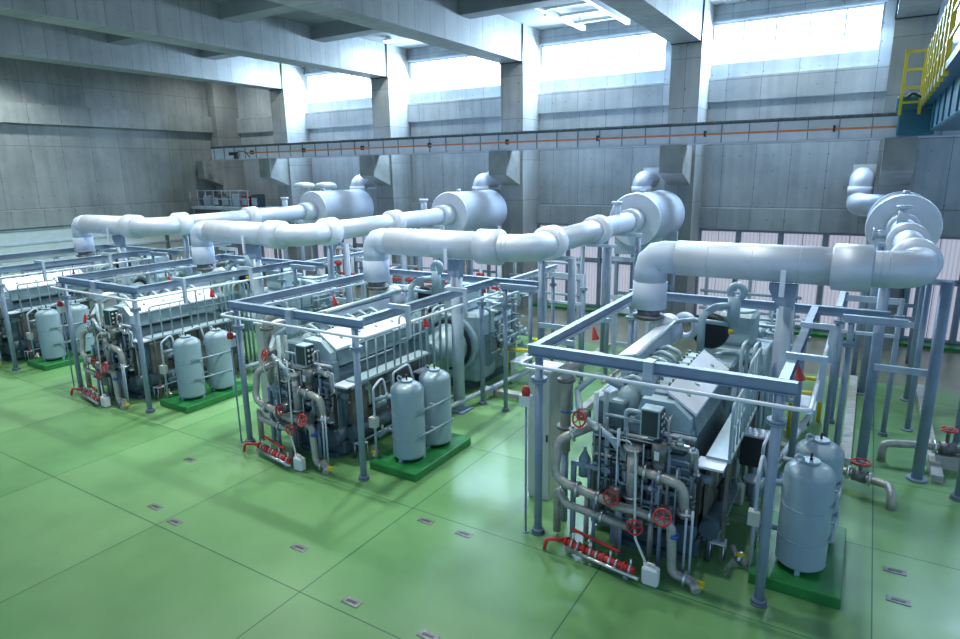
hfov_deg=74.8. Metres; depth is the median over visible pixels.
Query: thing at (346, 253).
trestle
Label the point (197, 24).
ceiling beam
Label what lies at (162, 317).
engine
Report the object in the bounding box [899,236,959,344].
wall panel
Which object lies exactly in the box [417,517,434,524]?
plate
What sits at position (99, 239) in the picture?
wall panel
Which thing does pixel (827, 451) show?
tank
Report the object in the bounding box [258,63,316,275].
column
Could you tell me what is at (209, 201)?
base cabinet
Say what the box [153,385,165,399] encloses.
step stool
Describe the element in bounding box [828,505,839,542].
bracket
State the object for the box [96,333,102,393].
hose
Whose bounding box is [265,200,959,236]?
trim
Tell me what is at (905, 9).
trim
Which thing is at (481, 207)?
silencer
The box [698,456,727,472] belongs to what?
tray
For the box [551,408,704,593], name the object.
cooling pipework
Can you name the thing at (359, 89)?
window
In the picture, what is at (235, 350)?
box
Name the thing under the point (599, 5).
frame
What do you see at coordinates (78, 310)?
tank
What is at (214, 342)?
tank
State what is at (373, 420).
pipe
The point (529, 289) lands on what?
rack
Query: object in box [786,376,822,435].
guard
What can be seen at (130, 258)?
portal
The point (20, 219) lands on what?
trim
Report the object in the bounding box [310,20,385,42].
trim
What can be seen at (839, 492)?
bracket
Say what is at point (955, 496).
slim post
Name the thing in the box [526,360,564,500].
tall cabinet
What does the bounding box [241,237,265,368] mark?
support pole
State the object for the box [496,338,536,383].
guard
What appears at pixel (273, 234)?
exhaust pipe
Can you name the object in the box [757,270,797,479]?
support pole
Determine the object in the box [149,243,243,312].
rack
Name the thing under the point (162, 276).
generator
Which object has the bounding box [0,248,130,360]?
engine
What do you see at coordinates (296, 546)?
plate
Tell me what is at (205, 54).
trim
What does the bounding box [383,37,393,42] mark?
ceiling lamp
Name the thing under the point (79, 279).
support frame
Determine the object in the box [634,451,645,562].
hose
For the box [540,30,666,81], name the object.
window
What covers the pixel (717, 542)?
step stool
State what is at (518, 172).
column
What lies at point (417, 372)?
box
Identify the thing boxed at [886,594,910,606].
plate
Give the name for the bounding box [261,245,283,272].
wall panel
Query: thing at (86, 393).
pipe
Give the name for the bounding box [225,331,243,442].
beacon
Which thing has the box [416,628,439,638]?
plate
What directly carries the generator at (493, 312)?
on the floor
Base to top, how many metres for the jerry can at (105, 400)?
0.397 m
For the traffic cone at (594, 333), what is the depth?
14.73 m
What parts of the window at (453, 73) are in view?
pane, curtain rail, pane, pane, pane, pane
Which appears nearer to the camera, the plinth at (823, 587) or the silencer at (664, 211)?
the plinth at (823, 587)
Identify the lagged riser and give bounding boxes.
[86,283,115,385]
[260,309,297,435]
[557,351,606,521]
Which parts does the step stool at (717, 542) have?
seat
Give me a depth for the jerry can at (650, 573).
10.46 m
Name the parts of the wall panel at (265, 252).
frame post, frame post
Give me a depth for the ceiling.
27.45 m
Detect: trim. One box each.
[0,101,212,132]
[0,201,221,229]
[106,33,148,45]
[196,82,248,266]
[200,49,237,59]
[218,0,300,22]
[236,64,889,133]
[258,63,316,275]
[262,272,959,352]
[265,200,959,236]
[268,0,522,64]
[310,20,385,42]
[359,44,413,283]
[459,0,585,18]
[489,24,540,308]
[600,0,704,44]
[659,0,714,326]
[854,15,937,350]
[895,0,941,19]
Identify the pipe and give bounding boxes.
[26,301,63,358]
[70,382,100,404]
[71,197,318,257]
[159,326,203,396]
[190,199,456,270]
[243,435,291,467]
[363,201,645,290]
[368,364,414,456]
[542,527,638,580]
[632,205,943,320]
[726,296,740,326]
[747,430,780,573]
[794,454,896,510]
[876,426,959,471]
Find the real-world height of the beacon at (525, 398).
2.980 m
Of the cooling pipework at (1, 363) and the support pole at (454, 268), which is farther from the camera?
the cooling pipework at (1, 363)
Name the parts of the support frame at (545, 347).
post, post, splice plate, post, post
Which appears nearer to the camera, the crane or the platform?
the crane
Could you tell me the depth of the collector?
38.39 m
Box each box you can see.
[232,332,237,353]
[413,367,428,381]
[739,427,768,507]
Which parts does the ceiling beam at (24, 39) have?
joint plate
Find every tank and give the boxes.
[35,305,66,360]
[65,300,93,352]
[172,332,205,400]
[203,325,233,390]
[385,374,425,462]
[419,364,451,447]
[775,452,836,575]
[779,432,844,540]
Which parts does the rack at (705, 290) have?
post, post, post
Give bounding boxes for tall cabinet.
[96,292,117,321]
[253,319,289,417]
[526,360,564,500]
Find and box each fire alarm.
[210,281,215,296]
[332,291,337,305]
[423,308,429,327]
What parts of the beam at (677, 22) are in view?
joint plate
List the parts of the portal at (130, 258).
leg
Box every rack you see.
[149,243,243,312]
[289,251,367,335]
[334,247,499,302]
[387,255,438,285]
[499,264,586,411]
[509,261,579,321]
[699,277,801,351]
[823,291,908,445]
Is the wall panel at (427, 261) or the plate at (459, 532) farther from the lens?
the wall panel at (427, 261)
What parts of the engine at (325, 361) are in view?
panel, gauge panel, panel, inspection door, sloping lid, guard rail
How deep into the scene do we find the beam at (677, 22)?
21.99 m
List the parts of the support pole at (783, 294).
plate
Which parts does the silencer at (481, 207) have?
plate, leg, leg, wall plate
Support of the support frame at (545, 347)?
on the floor
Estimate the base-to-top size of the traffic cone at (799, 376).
0.570 m
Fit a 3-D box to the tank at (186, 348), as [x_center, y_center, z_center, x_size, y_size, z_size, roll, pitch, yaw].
[-8.888,1.354,19.046,1.012,2.060,0.783,7,16,31]
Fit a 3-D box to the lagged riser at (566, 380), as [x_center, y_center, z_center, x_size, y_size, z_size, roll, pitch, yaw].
[2.101,2.303,12.225,1.260,3.442,0.339,-3,13,-10]
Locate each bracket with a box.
[50,321,89,328]
[53,336,91,344]
[191,350,230,361]
[194,368,232,380]
[417,395,452,413]
[418,418,453,437]
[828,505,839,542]
[832,474,843,509]
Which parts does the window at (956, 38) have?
pane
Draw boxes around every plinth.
[27,351,97,370]
[160,381,252,413]
[369,433,470,481]
[748,510,846,609]
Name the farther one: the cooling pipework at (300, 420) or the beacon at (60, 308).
the beacon at (60, 308)
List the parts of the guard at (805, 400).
rail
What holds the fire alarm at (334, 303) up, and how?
hanging from the support frame at (251, 304)
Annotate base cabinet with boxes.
[203,195,213,205]
[213,194,225,205]
[223,196,232,205]
[232,194,244,206]
[241,196,251,206]
[251,194,265,206]
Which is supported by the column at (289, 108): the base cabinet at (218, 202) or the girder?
the girder
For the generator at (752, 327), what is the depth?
15.53 m
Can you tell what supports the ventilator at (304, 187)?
on the platform
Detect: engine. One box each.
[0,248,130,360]
[91,252,256,399]
[267,260,448,458]
[570,282,772,562]
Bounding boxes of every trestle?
[183,220,306,296]
[326,225,445,314]
[537,233,641,412]
[851,242,954,483]
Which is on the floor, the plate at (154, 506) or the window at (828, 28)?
the plate at (154, 506)
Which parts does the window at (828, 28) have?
pane, pane, pane, curtain rail, pane, pane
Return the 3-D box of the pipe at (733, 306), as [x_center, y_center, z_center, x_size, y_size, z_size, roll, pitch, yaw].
[5.814,-0.194,14.396,0.278,0.700,0.278,7,15,31]
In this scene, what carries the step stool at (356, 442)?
on the floor
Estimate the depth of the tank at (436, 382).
15.21 m
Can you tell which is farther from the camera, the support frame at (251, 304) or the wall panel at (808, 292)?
the wall panel at (808, 292)
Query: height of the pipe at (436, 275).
0.700 m
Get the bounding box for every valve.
[371,445,378,457]
[730,544,747,566]
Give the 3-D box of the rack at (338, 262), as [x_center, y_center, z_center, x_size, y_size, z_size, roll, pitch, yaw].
[-3.049,-1.337,28.136,9.045,3.359,0.369,7,16,31]
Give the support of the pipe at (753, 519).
on the floor
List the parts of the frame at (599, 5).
rail, rail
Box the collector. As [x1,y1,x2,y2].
[229,151,249,158]
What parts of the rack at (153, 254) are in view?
post, post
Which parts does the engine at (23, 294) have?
sloping lid, guard rail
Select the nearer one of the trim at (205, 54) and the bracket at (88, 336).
the bracket at (88, 336)
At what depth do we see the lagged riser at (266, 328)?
16.12 m
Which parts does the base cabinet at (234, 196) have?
door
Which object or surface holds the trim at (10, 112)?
attached to the wall at (42, 166)
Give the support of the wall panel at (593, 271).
attached to the wall at (800, 174)
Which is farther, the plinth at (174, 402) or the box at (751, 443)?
the plinth at (174, 402)
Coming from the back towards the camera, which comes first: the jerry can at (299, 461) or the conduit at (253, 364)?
the conduit at (253, 364)
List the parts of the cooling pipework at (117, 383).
drain leg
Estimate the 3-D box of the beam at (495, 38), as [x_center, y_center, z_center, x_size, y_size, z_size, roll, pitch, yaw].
[-6.489,-9.634,16.482,1.240,1.639,30.440,7,16,31]
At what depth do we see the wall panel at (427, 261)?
34.63 m
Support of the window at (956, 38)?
in the wall at (800, 174)
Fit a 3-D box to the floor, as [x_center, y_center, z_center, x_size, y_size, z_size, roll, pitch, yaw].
[-4.199,2.802,18.636,49.600,0.300,31.350,7,16,31]
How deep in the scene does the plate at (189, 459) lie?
15.42 m
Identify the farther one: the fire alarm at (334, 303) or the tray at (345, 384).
the fire alarm at (334, 303)
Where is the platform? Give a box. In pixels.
[188,190,327,274]
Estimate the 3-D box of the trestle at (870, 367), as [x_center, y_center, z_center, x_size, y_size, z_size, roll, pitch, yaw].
[10.659,0.668,16.070,1.538,4.620,6.076,7,16,31]
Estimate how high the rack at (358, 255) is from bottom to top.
3.760 m
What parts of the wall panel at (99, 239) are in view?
frame rail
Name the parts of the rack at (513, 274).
post, post, post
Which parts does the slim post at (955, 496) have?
post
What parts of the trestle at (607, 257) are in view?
leg, leg, leg, leg, leg, leg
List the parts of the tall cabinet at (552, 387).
door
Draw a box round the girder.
[210,112,959,160]
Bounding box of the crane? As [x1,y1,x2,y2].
[895,0,959,135]
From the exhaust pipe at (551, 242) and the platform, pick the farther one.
the platform
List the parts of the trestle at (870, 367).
leg, leg, leg, leg, leg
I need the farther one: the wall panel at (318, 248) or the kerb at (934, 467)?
the wall panel at (318, 248)
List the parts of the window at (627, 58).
pane, pane, curtain rail, pane, pane, pane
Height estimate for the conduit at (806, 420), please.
0.370 m
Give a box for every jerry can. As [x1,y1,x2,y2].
[100,394,110,407]
[293,454,305,471]
[641,562,659,587]
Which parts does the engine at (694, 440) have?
panel, gauge panel, panel, sloping lid, inspection door, guard rail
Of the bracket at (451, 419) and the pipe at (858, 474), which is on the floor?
the pipe at (858, 474)
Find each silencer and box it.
[300,175,375,297]
[431,170,506,303]
[610,167,684,313]
[846,164,942,374]
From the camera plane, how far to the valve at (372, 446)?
15.25 m
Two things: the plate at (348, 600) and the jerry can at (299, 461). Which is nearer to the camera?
the plate at (348, 600)
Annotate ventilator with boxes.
[293,182,314,200]
[315,182,336,190]
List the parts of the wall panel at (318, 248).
frame post, frame post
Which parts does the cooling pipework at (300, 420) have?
drain leg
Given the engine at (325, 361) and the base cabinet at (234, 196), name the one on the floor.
the engine at (325, 361)
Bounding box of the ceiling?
[209,0,756,48]
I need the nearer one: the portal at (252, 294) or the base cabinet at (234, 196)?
the portal at (252, 294)
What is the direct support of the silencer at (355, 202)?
on the floor
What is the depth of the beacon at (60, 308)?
20.14 m
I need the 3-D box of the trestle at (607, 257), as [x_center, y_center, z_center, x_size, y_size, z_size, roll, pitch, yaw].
[3.552,-0.236,20.329,1.538,4.620,6.076,7,16,31]
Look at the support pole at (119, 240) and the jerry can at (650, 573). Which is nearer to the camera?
the jerry can at (650, 573)
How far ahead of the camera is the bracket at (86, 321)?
23.33 m
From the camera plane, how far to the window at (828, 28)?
24.75 m
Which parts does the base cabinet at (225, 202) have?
door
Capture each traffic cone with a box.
[592,326,598,339]
[795,364,805,380]
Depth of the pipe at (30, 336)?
23.33 m
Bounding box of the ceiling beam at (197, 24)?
[0,0,387,79]
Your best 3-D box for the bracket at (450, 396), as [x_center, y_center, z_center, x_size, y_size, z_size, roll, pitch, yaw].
[-1.085,1.994,14.904,0.190,0.050,1.352,7,16,31]
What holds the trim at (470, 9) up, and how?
attached to the ceiling
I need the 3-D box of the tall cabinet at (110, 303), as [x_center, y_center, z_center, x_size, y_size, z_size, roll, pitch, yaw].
[-12.849,0.543,21.785,0.580,2.890,0.650,7,16,31]
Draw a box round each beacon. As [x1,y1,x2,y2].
[56,301,74,387]
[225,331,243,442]
[519,385,532,533]
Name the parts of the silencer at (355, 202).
leg, plate, leg, leg, leg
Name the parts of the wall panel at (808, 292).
frame post, frame post, frame rail, frame post, frame rail, frame post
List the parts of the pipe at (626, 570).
spout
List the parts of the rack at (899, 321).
post, post, post, post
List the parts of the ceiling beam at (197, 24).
joint plate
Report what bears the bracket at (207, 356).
attached to the tank at (214, 342)
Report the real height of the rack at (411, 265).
2.900 m
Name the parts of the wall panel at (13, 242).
frame rail, frame rail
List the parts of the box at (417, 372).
lid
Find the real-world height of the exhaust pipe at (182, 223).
2.360 m
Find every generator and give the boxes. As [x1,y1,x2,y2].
[117,255,217,300]
[240,263,344,338]
[429,282,528,388]
[704,308,805,427]
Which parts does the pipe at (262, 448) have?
spout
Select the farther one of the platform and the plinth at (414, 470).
the platform
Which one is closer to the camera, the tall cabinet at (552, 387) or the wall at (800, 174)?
the tall cabinet at (552, 387)
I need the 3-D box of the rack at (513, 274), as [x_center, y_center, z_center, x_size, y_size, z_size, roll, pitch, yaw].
[2.961,-1.284,28.544,3.600,2.900,0.219,7,16,31]
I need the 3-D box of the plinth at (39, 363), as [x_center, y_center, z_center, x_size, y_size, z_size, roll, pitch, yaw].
[-15.634,1.455,23.946,1.350,0.200,2.350,7,16,31]
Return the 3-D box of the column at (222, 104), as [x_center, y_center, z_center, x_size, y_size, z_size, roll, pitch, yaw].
[-17.234,-9.495,41.918,0.830,13.300,3.199,7,16,31]
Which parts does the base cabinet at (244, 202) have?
door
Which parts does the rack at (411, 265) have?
post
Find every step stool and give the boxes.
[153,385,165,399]
[354,441,367,457]
[708,537,726,565]
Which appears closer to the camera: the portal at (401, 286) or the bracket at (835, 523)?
the bracket at (835, 523)
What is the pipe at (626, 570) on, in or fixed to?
on the floor
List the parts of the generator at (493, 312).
frame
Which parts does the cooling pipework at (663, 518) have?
drain leg, drain leg, drain leg, valve lever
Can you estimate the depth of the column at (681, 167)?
25.80 m
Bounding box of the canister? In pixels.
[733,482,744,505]
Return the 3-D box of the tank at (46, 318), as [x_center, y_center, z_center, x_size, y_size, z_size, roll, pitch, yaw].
[-15.995,0.451,23.305,1.012,2.060,0.783,7,16,31]
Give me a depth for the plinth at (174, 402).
19.05 m
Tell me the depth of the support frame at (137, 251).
24.77 m
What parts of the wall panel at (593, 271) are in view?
frame post, frame rail, frame post, frame rail, frame post, frame rail, frame post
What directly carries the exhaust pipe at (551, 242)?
attached to the engine at (325, 361)
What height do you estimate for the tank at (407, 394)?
2.060 m
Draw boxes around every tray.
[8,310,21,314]
[334,380,354,389]
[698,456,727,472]
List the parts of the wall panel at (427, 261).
frame post, frame post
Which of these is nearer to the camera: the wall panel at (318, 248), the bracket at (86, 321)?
the bracket at (86, 321)
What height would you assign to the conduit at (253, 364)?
0.370 m
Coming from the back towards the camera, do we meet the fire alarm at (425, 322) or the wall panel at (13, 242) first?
the wall panel at (13, 242)
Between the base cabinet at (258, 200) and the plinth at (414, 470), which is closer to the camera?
the plinth at (414, 470)
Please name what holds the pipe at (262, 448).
on the floor
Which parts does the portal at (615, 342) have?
leg, leg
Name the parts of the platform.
handrail, leg, leg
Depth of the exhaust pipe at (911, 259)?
12.99 m
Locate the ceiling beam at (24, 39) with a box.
[0,15,283,90]
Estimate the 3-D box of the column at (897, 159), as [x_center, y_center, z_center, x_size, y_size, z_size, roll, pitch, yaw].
[14.969,-5.400,22.620,1.200,13.300,3.199,7,16,31]
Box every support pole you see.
[106,228,130,298]
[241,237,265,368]
[443,249,473,414]
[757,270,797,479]
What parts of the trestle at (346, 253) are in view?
leg, leg, leg, leg, leg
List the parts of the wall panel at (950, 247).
frame post, frame rail, frame rail, frame post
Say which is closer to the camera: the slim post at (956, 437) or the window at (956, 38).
the slim post at (956, 437)
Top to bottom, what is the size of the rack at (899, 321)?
3.760 m
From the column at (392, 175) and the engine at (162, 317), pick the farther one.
the column at (392, 175)
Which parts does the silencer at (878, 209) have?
leg, wall plate, plate, leg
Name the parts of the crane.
rail post, rail post, rail post, rail post, rail post, rail post, handrail, rail post, rail post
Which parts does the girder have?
rail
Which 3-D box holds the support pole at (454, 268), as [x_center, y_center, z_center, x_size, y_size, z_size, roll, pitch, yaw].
[-0.687,0.347,17.831,0.650,4.750,0.720,7,16,31]
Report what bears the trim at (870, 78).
attached to the wall at (800, 174)
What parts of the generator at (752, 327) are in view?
cooler lid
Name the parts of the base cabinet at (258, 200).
door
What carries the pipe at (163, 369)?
on the floor
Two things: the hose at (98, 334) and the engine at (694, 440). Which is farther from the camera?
the hose at (98, 334)
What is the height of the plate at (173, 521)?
0.016 m
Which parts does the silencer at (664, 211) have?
leg, leg, plate, wall plate, leg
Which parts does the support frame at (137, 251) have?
post, post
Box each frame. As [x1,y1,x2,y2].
[0,243,179,370]
[50,253,324,413]
[220,266,539,481]
[519,289,890,608]
[536,0,629,29]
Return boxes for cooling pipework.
[0,332,2,365]
[79,314,129,409]
[252,348,333,474]
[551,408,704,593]
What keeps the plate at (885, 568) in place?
on the floor
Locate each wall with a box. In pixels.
[0,57,216,259]
[236,0,959,341]
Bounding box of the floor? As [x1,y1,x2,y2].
[0,278,959,638]
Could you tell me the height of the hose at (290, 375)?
1.804 m
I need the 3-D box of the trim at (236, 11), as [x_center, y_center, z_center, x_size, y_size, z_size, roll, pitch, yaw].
[-7.019,-11.697,22.987,6.860,0.599,0.800,7,16,31]
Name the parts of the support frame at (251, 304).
post, splice plate, post, post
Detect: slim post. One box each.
[949,462,959,502]
[952,399,959,445]
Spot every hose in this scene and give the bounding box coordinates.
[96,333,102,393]
[288,375,296,453]
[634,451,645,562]
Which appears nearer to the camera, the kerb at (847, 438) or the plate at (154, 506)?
the plate at (154, 506)
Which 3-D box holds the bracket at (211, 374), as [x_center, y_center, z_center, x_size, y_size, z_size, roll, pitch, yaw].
[-8.184,1.675,19.301,0.190,0.050,1.352,7,16,31]
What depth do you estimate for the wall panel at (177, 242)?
40.35 m
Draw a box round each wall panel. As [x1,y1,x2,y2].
[0,226,78,278]
[92,233,166,292]
[168,234,225,272]
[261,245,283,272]
[315,236,366,273]
[413,226,501,293]
[537,223,633,307]
[693,228,866,330]
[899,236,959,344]
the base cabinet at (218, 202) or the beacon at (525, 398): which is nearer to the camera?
the beacon at (525, 398)
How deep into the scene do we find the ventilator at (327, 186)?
34.96 m
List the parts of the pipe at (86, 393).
spout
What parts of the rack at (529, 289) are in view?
post, post, post, post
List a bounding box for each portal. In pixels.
[129,257,141,280]
[242,287,253,332]
[391,284,419,316]
[610,307,649,376]
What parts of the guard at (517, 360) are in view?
rail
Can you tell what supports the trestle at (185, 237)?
on the floor
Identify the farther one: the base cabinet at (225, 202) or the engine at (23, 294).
the base cabinet at (225, 202)
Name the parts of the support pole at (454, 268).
plate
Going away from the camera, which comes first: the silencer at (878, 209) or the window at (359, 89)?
the silencer at (878, 209)
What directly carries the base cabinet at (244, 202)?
on the platform
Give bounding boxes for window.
[304,71,371,103]
[407,53,500,93]
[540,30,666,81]
[711,0,888,65]
[948,2,959,42]
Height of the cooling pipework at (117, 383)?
2.615 m
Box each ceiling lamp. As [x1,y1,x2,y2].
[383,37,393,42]
[543,14,552,18]
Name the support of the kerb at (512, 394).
on the floor
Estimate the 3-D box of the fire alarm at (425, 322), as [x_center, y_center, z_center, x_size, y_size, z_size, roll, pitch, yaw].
[-1.343,-0.064,15.523,0.181,0.570,0.171,7,16,31]
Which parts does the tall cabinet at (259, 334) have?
door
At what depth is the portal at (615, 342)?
18.58 m
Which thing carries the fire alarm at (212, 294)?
hanging from the support frame at (79, 279)
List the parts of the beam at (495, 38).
joint plate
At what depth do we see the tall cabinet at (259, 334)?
17.26 m
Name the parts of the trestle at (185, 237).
leg, leg, leg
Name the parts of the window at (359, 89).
pane, curtain rail, pane, pane, pane, pane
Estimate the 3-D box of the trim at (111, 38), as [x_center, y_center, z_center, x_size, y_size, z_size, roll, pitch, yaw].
[-13.819,-12.562,27.062,6.810,0.599,0.800,7,16,31]
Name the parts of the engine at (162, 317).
panel, gauge panel, panel, sloping lid, guard rail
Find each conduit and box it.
[239,361,258,371]
[451,369,527,408]
[764,412,812,488]
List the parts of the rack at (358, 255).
post, post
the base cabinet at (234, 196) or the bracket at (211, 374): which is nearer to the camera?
the bracket at (211, 374)
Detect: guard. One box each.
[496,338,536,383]
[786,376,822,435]
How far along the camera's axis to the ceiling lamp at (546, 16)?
26.55 m
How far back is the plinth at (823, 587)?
10.40 m
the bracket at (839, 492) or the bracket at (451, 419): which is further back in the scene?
the bracket at (451, 419)
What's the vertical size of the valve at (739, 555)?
0.298 m
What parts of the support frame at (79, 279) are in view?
post, splice plate, post, post, post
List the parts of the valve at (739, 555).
lever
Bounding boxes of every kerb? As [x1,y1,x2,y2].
[485,343,610,399]
[582,373,622,409]
[780,375,857,464]
[916,384,943,483]
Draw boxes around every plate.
[147,503,162,510]
[166,518,182,525]
[183,457,195,462]
[290,543,308,552]
[341,596,362,607]
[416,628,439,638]
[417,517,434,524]
[455,529,473,537]
[883,565,906,575]
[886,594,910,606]
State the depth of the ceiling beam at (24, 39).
29.37 m
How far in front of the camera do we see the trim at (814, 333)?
25.78 m
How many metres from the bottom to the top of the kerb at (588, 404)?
0.160 m
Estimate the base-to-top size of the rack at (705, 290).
2.900 m
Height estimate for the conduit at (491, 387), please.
0.370 m
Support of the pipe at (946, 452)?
on the floor
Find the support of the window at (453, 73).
in the wall at (800, 174)
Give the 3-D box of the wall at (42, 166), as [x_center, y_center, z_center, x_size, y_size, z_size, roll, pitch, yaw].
[-25.377,-6.618,30.222,0.400,13.300,32.250,7,16,31]
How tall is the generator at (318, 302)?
3.360 m
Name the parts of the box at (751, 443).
lid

